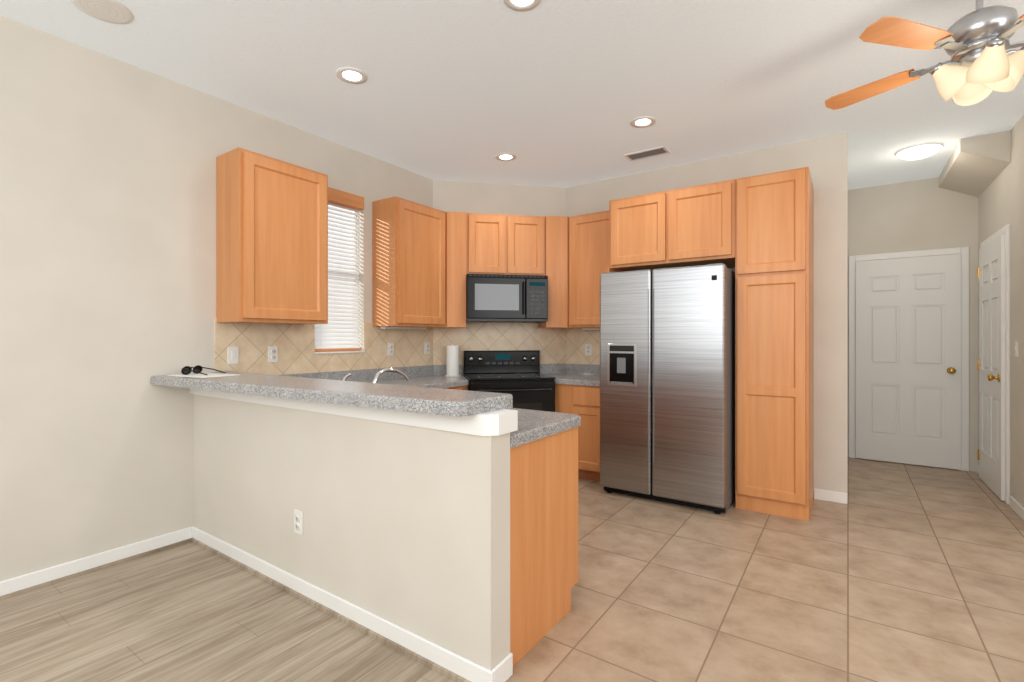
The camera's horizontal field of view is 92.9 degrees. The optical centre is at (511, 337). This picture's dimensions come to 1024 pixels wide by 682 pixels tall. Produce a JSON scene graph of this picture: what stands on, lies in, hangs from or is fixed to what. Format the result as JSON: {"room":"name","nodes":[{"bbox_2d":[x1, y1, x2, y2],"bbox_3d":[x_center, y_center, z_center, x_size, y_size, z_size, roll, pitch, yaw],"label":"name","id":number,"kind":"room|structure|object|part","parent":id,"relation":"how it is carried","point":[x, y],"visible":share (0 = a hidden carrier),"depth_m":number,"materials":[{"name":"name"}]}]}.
{"room":"kitchen","nodes":[
{"label":"kitchen","id":0,"kind":"room"},
{"bbox_2d":[0,15,432,580],"bbox_3d":[-2.588,-0.150,2.253,0.120,2.800,6.210,0,0,35],"label":"wall","id":1,"kind":"structure","parent":0,"point":[107,237],"depth_m":2.67,"materials":[{"name":"paint"}]},
{"bbox_2d":[0,538,189,599],"bbox_3d":[-3.089,1.242,1.387,0.012,0.016,3.936,0,0,35],"label":"trim","id":2,"kind":"structure","parent":1,"relation":"attached to","point":[41,585],"depth_m":2.59,"materials":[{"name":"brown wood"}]},
{"bbox_2d":[0,527,191,595],"bbox_3d":[-3.105,1.209,1.386,0.014,0.082,3.956,0,0,35],"label":"baseboard","id":3,"kind":"structure","parent":1,"relation":"attached to","point":[11,585],"depth_m":2.60,"materials":[{"name":"white wood"}]},
{"bbox_2d":[216,147,327,324],"bbox_3d":[-1.602,-0.632,3.304,0.307,1.065,0.620,0,0,35],"label":"upper cabinet","id":4,"kind":"object","parent":1,"relation":"attached to","point":[271,240],"visible":1,"depth_m":3.13,"materials":[{"name":"brown wood"}]},
{"bbox_2d":[214,318,432,374],"bbox_3d":[-1.342,0.068,3.948,0.007,0.395,1.996,0,0,35],"label":"backsplash","id":5,"kind":"structure","parent":1,"relation":"attached to","point":[295,343],"depth_m":3.63,"materials":[{"name":"tile"}]},
{"bbox_2d":[227,347,238,363],"bbox_3d":[-1.837,0.115,3.211,0.014,0.114,0.070,0,0,35],"label":"light switch","id":6,"kind":"object","parent":5,"relation":"attached to","point":[232,355],"visible":1,"depth_m":3.21,"materials":[{"name":"white plastic"}]},
{"bbox_2d":[268,346,277,362],"bbox_3d":[-1.686,0.115,3.435,0.010,0.114,0.070,0,0,35],"label":"electrical outlet","id":7,"kind":"object","parent":5,"relation":"attached to","point":[272,353],"visible":1,"depth_m":3.43,"materials":[{"name":"white plastic"}]},
{"bbox_2d":[388,343,393,355],"bbox_3d":[-1.075,0.100,4.319,0.010,0.114,0.070,0,0,35],"label":"electrical outlet","id":8,"kind":"object","parent":5,"relation":"attached to","point":[390,349],"visible":1,"depth_m":4.32,"materials":[{"name":"white plastic"}]},
{"bbox_2d":[424,342,429,353],"bbox_3d":[-0.817,0.100,4.694,0.010,0.114,0.070,0,0,35],"label":"electrical outlet","id":9,"kind":"object","parent":5,"relation":"attached to","point":[426,347],"visible":1,"depth_m":4.69,"materials":[{"name":"white plastic"}]},
{"bbox_2d":[315,187,364,353],"bbox_3d":[-1.417,-0.530,3.929,0.135,1.300,0.460,0,0,35],"label":"window blind","id":10,"kind":"object","parent":1,"relation":"attached to","point":[338,332],"visible":0.73,"depth_m":3.97,"materials":[{"name":"white plastic"}]},
{"bbox_2d":[372,196,444,329],"bbox_3d":[-0.896,-0.622,4.327,0.307,1.087,0.605,0,0,35],"label":"upper cabinet","id":11,"kind":"object","parent":1,"relation":"attached to","point":[408,263],"depth_m":4.14,"materials":[{"name":"brown wood"}]},
{"bbox_3d":[-0.964,-0.088,4.370,0.050,0.020,0.500,0,0,35],"label":"under cab light rail mount","id":12,"kind":"part","parent":11,"relation":"part of","materials":[{"name":"brown wood"}]},
{"bbox_2d":[426,212,465,327],"bbox_3d":[-0.574,-0.632,4.682,0.434,1.065,0.342,0,0,35],"label":"cabinet filler","id":13,"kind":"object","parent":1,"relation":"attached to","point":[455,269],"visible":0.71,"depth_m":4.50,"materials":[{"name":"brown wood"}]},
{"bbox_2d":[0,541,456,681],"bbox_3d":[-2.219,1.280,0.747,2.439,0.060,4.150,0,0,35],"label":"floor","id":14,"kind":"structure","parent":0,"point":[190,611],"depth_m":2.06,"materials":[{"name":"beige wood"}]},
{"bbox_2d":[194,394,509,669],"bbox_3d":[-0.993,0.764,2.422,2.314,0.972,0.120,0,0,35],"label":"wall","id":15,"kind":"structure","parent":0,"point":[407,527],"depth_m":2.07,"materials":[{"name":"paint"}]},
{"bbox_2d":[294,509,302,534],"bbox_3d":[-1.044,0.900,2.378,0.070,0.114,0.010,0,0,35],"label":"outlet","id":16,"kind":"object","parent":15,"relation":"attached to","point":[298,521],"visible":1,"depth_m":2.37,"materials":[{"name":"white plastic"}]},
{"bbox_2d":[190,538,470,681],"bbox_3d":[-1.015,1.242,2.340,2.284,0.016,0.012,0,0,35],"label":"trim","id":17,"kind":"structure","parent":15,"relation":"attached to","point":[417,657],"depth_m":2.14,"materials":[{"name":"brown wood"}]},
{"bbox_2d":[150,372,512,416],"bbox_3d":[-1.045,0.245,2.376,2.278,0.050,0.445,0,0,35],"label":"countertop","id":18,"kind":"structure","parent":15,"relation":"on","point":[437,401],"depth_m":2.04,"materials":[{"name":"stone"}]},
{"bbox_2d":[167,373,236,377],"bbox_3d":[-1.812,0.218,2.869,0.342,0.004,0.229,0,0,27],"label":"paper sheets","id":19,"kind":"object","parent":18,"relation":"on","point":[199,375],"visible":0.96,"depth_m":2.82,"materials":[{"name":"white paper"}]},
{"bbox_2d":[181,365,225,374],"bbox_3d":[-1.821,0.190,2.879,0.164,0.052,0.172,0,0,7],"label":"sunglasses","id":20,"kind":"object","parent":19,"relation":"on","point":[187,370],"visible":1,"depth_m":2.87,"materials":[{"name":"black plastic"}]},
{"bbox_2d":[192,526,492,681],"bbox_3d":[-1.025,1.209,2.363,2.328,0.082,0.014,0,0,35],"label":"baseboard","id":21,"kind":"structure","parent":15,"relation":"attached to","point":[463,667],"depth_m":2.10,"materials":[{"name":"white wood"}]},
{"bbox_2d":[190,389,517,435],"bbox_3d":[-0.985,0.308,2.417,2.334,0.074,0.160,0,0,35],"label":"trim","id":22,"kind":"structure","parent":15,"relation":"attached to","point":[498,422],"depth_m":1.92,"materials":[{"name":"white wood"}]},
{"bbox_2d":[491,652,512,681],"bbox_3d":[-0.035,1.209,1.761,0.014,0.082,0.120,0,0,35],"label":"baseboard knee end","id":23,"kind":"structure","parent":15,"relation":"attached to","point":[502,670],"depth_m":1.76,"materials":[{"name":"white"}]},
{"bbox_2d":[433,180,565,375],"bbox_3d":[-0.123,-0.150,4.981,1.080,2.800,1.080,0,0,35],"label":"wall","id":24,"kind":"structure","parent":0,"point":[486,198],"depth_m":4.89,"materials":[{"name":"paint"}]},
{"bbox_2d":[433,322,565,364],"bbox_3d":[-0.107,-0.172,4.894,1.352,0.875,0.007,0,0,-10],"label":"backsplash","id":25,"kind":"structure","parent":24,"relation":"attached to","point":[549,344],"depth_m":4.89,"materials":[{"name":"tile"}]},
{"bbox_2d":[466,213,544,275],"bbox_3d":[-0.079,-0.876,4.738,0.760,0.578,0.320,0,0,-10],"label":"upper cabinet","id":26,"kind":"object","parent":24,"relation":"attached to","point":[501,244],"visible":0.96,"depth_m":4.58,"materials":[{"name":"brown wood"}]},
{"bbox_2d":[466,274,547,322],"bbox_3d":[-0.068,-0.370,4.677,0.758,0.430,0.440,0,0,-10],"label":"over-the-range microwave","id":27,"kind":"object","parent":26,"relation":"attached to","point":[507,298],"visible":1,"depth_m":4.49,"materials":[{"name":"black"}]},
{"bbox_2d":[0,0,1023,189],"bbox_3d":[1.125,-1.600,1.411,7.190,0.100,9.040,0,0,35],"label":"ceiling","id":28,"kind":"structure","parent":0,"point":[556,93],"depth_m":2.88,"materials":[{"name":"paint"}]},
{"bbox_2d":[70,0,133,23],"bbox_3d":[-1.922,-1.546,2.286,0.236,0.007,0.236,0,0,35],"label":"speaker","id":29,"kind":"object","parent":28,"relation":"attached to","point":[113,11],"visible":1,"depth_m":2.30,"materials":[{"name":"white plastic"}]},
{"bbox_2d":[336,67,367,83],"bbox_3d":[-0.945,-1.547,2.875,0.180,0.006,0.180,0,0,35],"label":"recessed light","id":30,"kind":"object","parent":28,"relation":"in","point":[351,75],"visible":1,"depth_m":2.87,"materials":[{"name":"white"}]},
{"bbox_2d":[495,153,515,160],"bbox_3d":[-0.053,-1.547,4.167,0.180,0.006,0.180,0,0,35],"label":"recessed light","id":31,"kind":"object","parent":28,"relation":"in","point":[505,157],"visible":1,"depth_m":4.17,"materials":[{"name":"white"}]},
{"bbox_2d":[503,0,540,10],"bbox_3d":[0.046,-1.547,2.216,0.180,0.006,0.180,0,0,35],"label":"recessed light","id":32,"kind":"object","parent":28,"relation":"in","point":[521,5],"visible":1,"depth_m":2.26,"materials":[{"name":"white"}]},
{"bbox_2d":[630,116,655,127],"bbox_3d":[0.940,-1.547,3.494,0.180,0.006,0.180,0,0,35],"label":"recessed light","id":33,"kind":"object","parent":28,"relation":"in","point":[643,122],"visible":1,"depth_m":3.49,"materials":[{"name":"white"}]},
{"bbox_2d":[624,146,669,160],"bbox_3d":[1.133,-1.546,4.090,0.340,0.008,0.160,0,0,35],"label":"ceiling vent","id":34,"kind":"object","parent":28,"relation":"in","point":[652,152],"visible":1,"depth_m":4.08,"materials":[{"name":"white metal"}]},
{"bbox_2d":[895,142,942,159],"bbox_3d":[3.348,-1.515,4.008,0.304,0.070,0.304,0,0,35],"label":"ceiling light","id":35,"kind":"object","parent":28,"relation":"attached to","point":[919,151],"visible":1,"depth_m":3.94,"materials":[{"name":"white glass"}]},
{"bbox_2d":[825,0,1023,109],"bbox_3d":[2.018,-1.290,2.090,1.148,0.517,1.130,0,0,35],"label":"ceiling fan light","id":36,"kind":"object","parent":28,"relation":"hanging from","point":[980,65],"visible":1,"depth_m":2.01,"materials":[{"name":"silver metal"}]},
{"bbox_2d":[566,132,846,492],"bbox_3d":[1.576,-0.150,4.392,2.387,2.800,0.120,0,0,35],"label":"wall","id":37,"kind":"structure","parent":0,"point":[824,159],"depth_m":3.76,"materials":[{"name":"paint"}]},
{"bbox_2d":[538,216,568,327],"bbox_3d":[0.423,-0.632,4.848,0.386,1.065,0.434,0,0,35],"label":"cabinet filler","id":38,"kind":"object","parent":37,"relation":"attached to","point":[557,250],"visible":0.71,"depth_m":4.66,"materials":[{"name":"brown wood"}]},
{"bbox_2d":[566,328,599,364],"bbox_3d":[0.856,0.068,4.812,0.716,0.395,0.007,0,0,35],"label":"backsplash","id":39,"kind":"structure","parent":37,"relation":"attached to","point":[577,339],"depth_m":4.91,"materials":[{"name":"tile"}]},
{"bbox_2d":[585,344,591,354],"bbox_3d":[0.763,0.115,4.865,0.070,0.114,0.010,0,0,35],"label":"electrical outlet","id":40,"kind":"object","parent":39,"relation":"attached to","point":[588,349],"visible":1,"depth_m":4.86,"materials":[{"name":"white plastic"}]},
{"bbox_2d":[569,210,616,329],"bbox_3d":[0.833,-0.622,4.643,0.518,1.087,0.307,0,0,35],"label":"upper cabinet","id":41,"kind":"object","parent":37,"relation":"attached to","point":[588,249],"depth_m":4.56,"materials":[{"name":"brown wood"}]},
{"bbox_3d":[0.868,-0.088,4.692,0.400,0.020,0.050,0,0,35],"label":"under cab light rail mount","id":42,"kind":"part","parent":41,"relation":"part of","materials":[{"name":"brown wood"}]},
{"bbox_2d":[609,179,734,271],"bbox_3d":[1.389,-0.877,4.081,0.985,0.575,0.600,0,0,35],"label":"upper cabinet","id":43,"kind":"object","parent":37,"relation":"attached to","point":[689,226],"visible":0.98,"depth_m":3.81,"materials":[{"name":"brown wood"}]},
{"bbox_2d":[814,488,846,503],"bbox_3d":[2.432,1.209,3.720,0.215,0.082,0.014,0,0,35],"label":"baseboard","id":44,"kind":"structure","parent":37,"relation":"attached to","point":[831,496],"depth_m":3.71,"materials":[{"name":"white wood"}]},
{"bbox_2d":[506,457,1023,681],"bbox_3d":[1.125,1.280,1.411,7.190,0.060,9.040,0,0,35],"label":"floor","id":45,"kind":"structure","parent":0,"point":[893,572],"depth_m":2.41,"materials":[{"name":"beige tile"}]},
{"bbox_2d":[443,385,466,389],"bbox_3d":[-0.851,0.830,4.108,0.630,0.840,0.602,0,0,35],"label":"base cabinet","id":46,"kind":"object","parent":45,"relation":"on","point":[461,387],"depth_m":4.15,"materials":[{"name":"brown wood"}]},
{"bbox_2d":[279,365,468,387],"bbox_3d":[-1.020,0.338,3.855,0.638,0.145,2.204,0,0,35],"label":"countertop","id":47,"kind":"structure","parent":46,"relation":"on","point":[432,376],"depth_m":4.14,"materials":[{"name":"stone"}]},
{"bbox_2d":[342,368,408,382],"bbox_3d":[-0.750,0.260,2.647,0.298,0.208,0.271,0,0,35],"label":"kitchen faucet","id":48,"kind":"object","parent":47,"relation":"on","point":[384,370],"visible":0.21,"depth_m":2.59,"materials":[{"name":"silver metal"}]},
{"bbox_2d":[445,344,460,376],"bbox_3d":[-0.564,0.209,4.641,0.150,0.309,0.150,0,0,35],"label":"paper towel roll","id":49,"kind":"object","parent":47,"relation":"on","point":[452,360],"visible":1,"depth_m":4.59,"materials":[{"name":"white paper"}]},
{"bbox_2d":[464,350,554,411],"bbox_3d":[-0.040,0.688,4.525,0.760,1.125,0.717,0,0,-10],"label":"range","id":50,"kind":"object","parent":45,"relation":"on","point":[522,379],"visible":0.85,"depth_m":4.34,"materials":[{"name":"black metal"}]},
{"bbox_2d":[510,427,577,665],"bbox_3d":[-0.099,0.831,2.246,0.618,0.838,0.600,0,0,35],"label":"base cabinet","id":51,"kind":"object","parent":45,"relation":"on","point":[543,526],"visible":0.08,"depth_m":1.99,"materials":[{"name":"brown wood"}]},
{"bbox_2d":[508,408,580,447],"bbox_3d":[-0.519,0.464,2.540,1.680,0.203,0.608,0,0,35],"label":"countertop","id":52,"kind":"structure","parent":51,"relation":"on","point":[533,425],"depth_m":2.10,"materials":[{"name":"stone"}]},
{"bbox_2d":[555,384,599,481],"bbox_3d":[0.582,0.830,4.619,0.904,0.840,0.630,0,0,35],"label":"base cabinet","id":53,"kind":"object","parent":45,"relation":"on","point":[582,402],"visible":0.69,"depth_m":4.22,"materials":[{"name":"brown wood"}]},
{"bbox_2d":[540,364,599,385],"bbox_3d":[0.580,0.338,4.616,0.904,0.145,0.638,0,0,35],"label":"countertop","id":54,"kind":"structure","parent":53,"relation":"on","point":[580,374],"depth_m":4.84,"materials":[{"name":"stone"}]},
{"bbox_2d":[600,263,735,513],"bbox_3d":[1.300,0.330,3.994,0.985,1.840,0.844,0,0,35],"label":"fridge","id":55,"kind":"object","parent":45,"relation":"on","point":[667,384],"depth_m":3.61,"materials":[{"name":"grey metal"}]},
{"bbox_3d":[0.980,0.330,4.377,0.022,1.840,0.578,0,0,35],"label":"tall fridge panel","id":56,"kind":"part","parent":55,"relation":"part of","materials":[{"name":"brown wood"}]},
{"bbox_2d":[735,167,813,520],"bbox_3d":[1.985,0.043,3.670,0.460,2.415,0.600,0,0,35],"label":"pantry cabinet","id":57,"kind":"object","parent":45,"relation":"on","point":[774,343],"visible":1,"depth_m":3.43,"materials":[{"name":"brown wood"}]},
{"bbox_2d":[847,143,847,494],"bbox_3d":[3.007,-0.150,4.468,0.117,2.800,1.630,0,0,35],"label":"wall","id":58,"kind":"structure","parent":0,"point":[847,318],"depth_m":3.87,"materials":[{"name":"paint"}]},
{"bbox_2d":[848,177,977,471],"bbox_3d":[3.966,-0.150,4.869,1.240,2.800,0.120,0,0,35],"label":"wall","id":59,"kind":"structure","parent":0,"point":[923,214],"depth_m":4.76,"materials":[{"name":"paint"}]},
{"bbox_2d":[856,254,960,469],"bbox_3d":[3.878,0.225,4.794,0.810,2.030,0.099,0,0,35],"label":"door","id":60,"kind":"structure","parent":59,"relation":"in","point":[908,360],"depth_m":4.79,"materials":[{"name":"white wood"}]},
{"bbox_2d":[849,247,968,470],"bbox_3d":[3.902,0.198,4.829,0.930,2.105,0.018,0,0,35],"label":"door frame","id":61,"kind":"structure","parent":59,"relation":"attached to","point":[963,252],"depth_m":4.68,"materials":[{"name":"white wood"}]},
{"bbox_2d":[978,114,1023,506],"bbox_3d":[3.930,-0.150,3.831,0.120,2.800,1.630,0,0,35],"label":"wall","id":62,"kind":"structure","parent":0,"point":[1000,201],"depth_m":3.55,"materials":[{"name":"paint"}]},
{"bbox_2d":[939,130,1010,196],"bbox_3d":[3.916,-1.429,4.162,0.279,0.239,1.099,0,0,35],"label":"soffit","id":63,"kind":"object","parent":62,"relation":"attached to","point":[975,166],"depth_m":3.88,"materials":[{"name":"paint"}]},
{"bbox_2d":[977,234,1004,500],"bbox_3d":[3.941,0.225,4.043,0.099,2.030,0.772,0,0,35],"label":"door","id":64,"kind":"structure","parent":62,"relation":"in","point":[991,367],"depth_m":3.95,"materials":[{"name":"white wood"}]},
{"bbox_2d":[981,224,1009,503],"bbox_3d":[3.973,0.198,4.014,0.018,2.105,0.880,0,0,35],"label":"door frame","id":65,"kind":"structure","parent":62,"relation":"attached to","point":[1005,229],"depth_m":3.65,"materials":[{"name":"white wood"}]},
{"bbox_2d":[1014,341,1018,356],"bbox_3d":[3.616,0.080,3.494,0.014,0.114,0.070,0,0,35],"label":"light switch","id":66,"kind":"object","parent":62,"relation":"attached to","point":[1016,348],"visible":0.96,"depth_m":3.48,"materials":[{"name":"white plastic"}]},
{"bbox_2d":[1010,496,1023,520],"bbox_3d":[3.520,1.209,3.354,0.014,0.082,0.620,0,0,35],"label":"baseboard","id":67,"kind":"structure","parent":62,"relation":"attached to","point":[1017,507],"depth_m":3.44,"materials":[{"name":"white wood"}]},
{"label":"outside","id":68,"kind":"structure","parent":0,"visible":0},
{"bbox_2d":[318,205,350,324],"bbox_3d":[-1.609,-0.550,4.087,0.010,2.800,2.500,0,0,35],"label":"sky","id":69,"kind":"structure","parent":68,"point":[339,248],"depth_m":4.24,"materials":[{"name":"white"}]}
]}

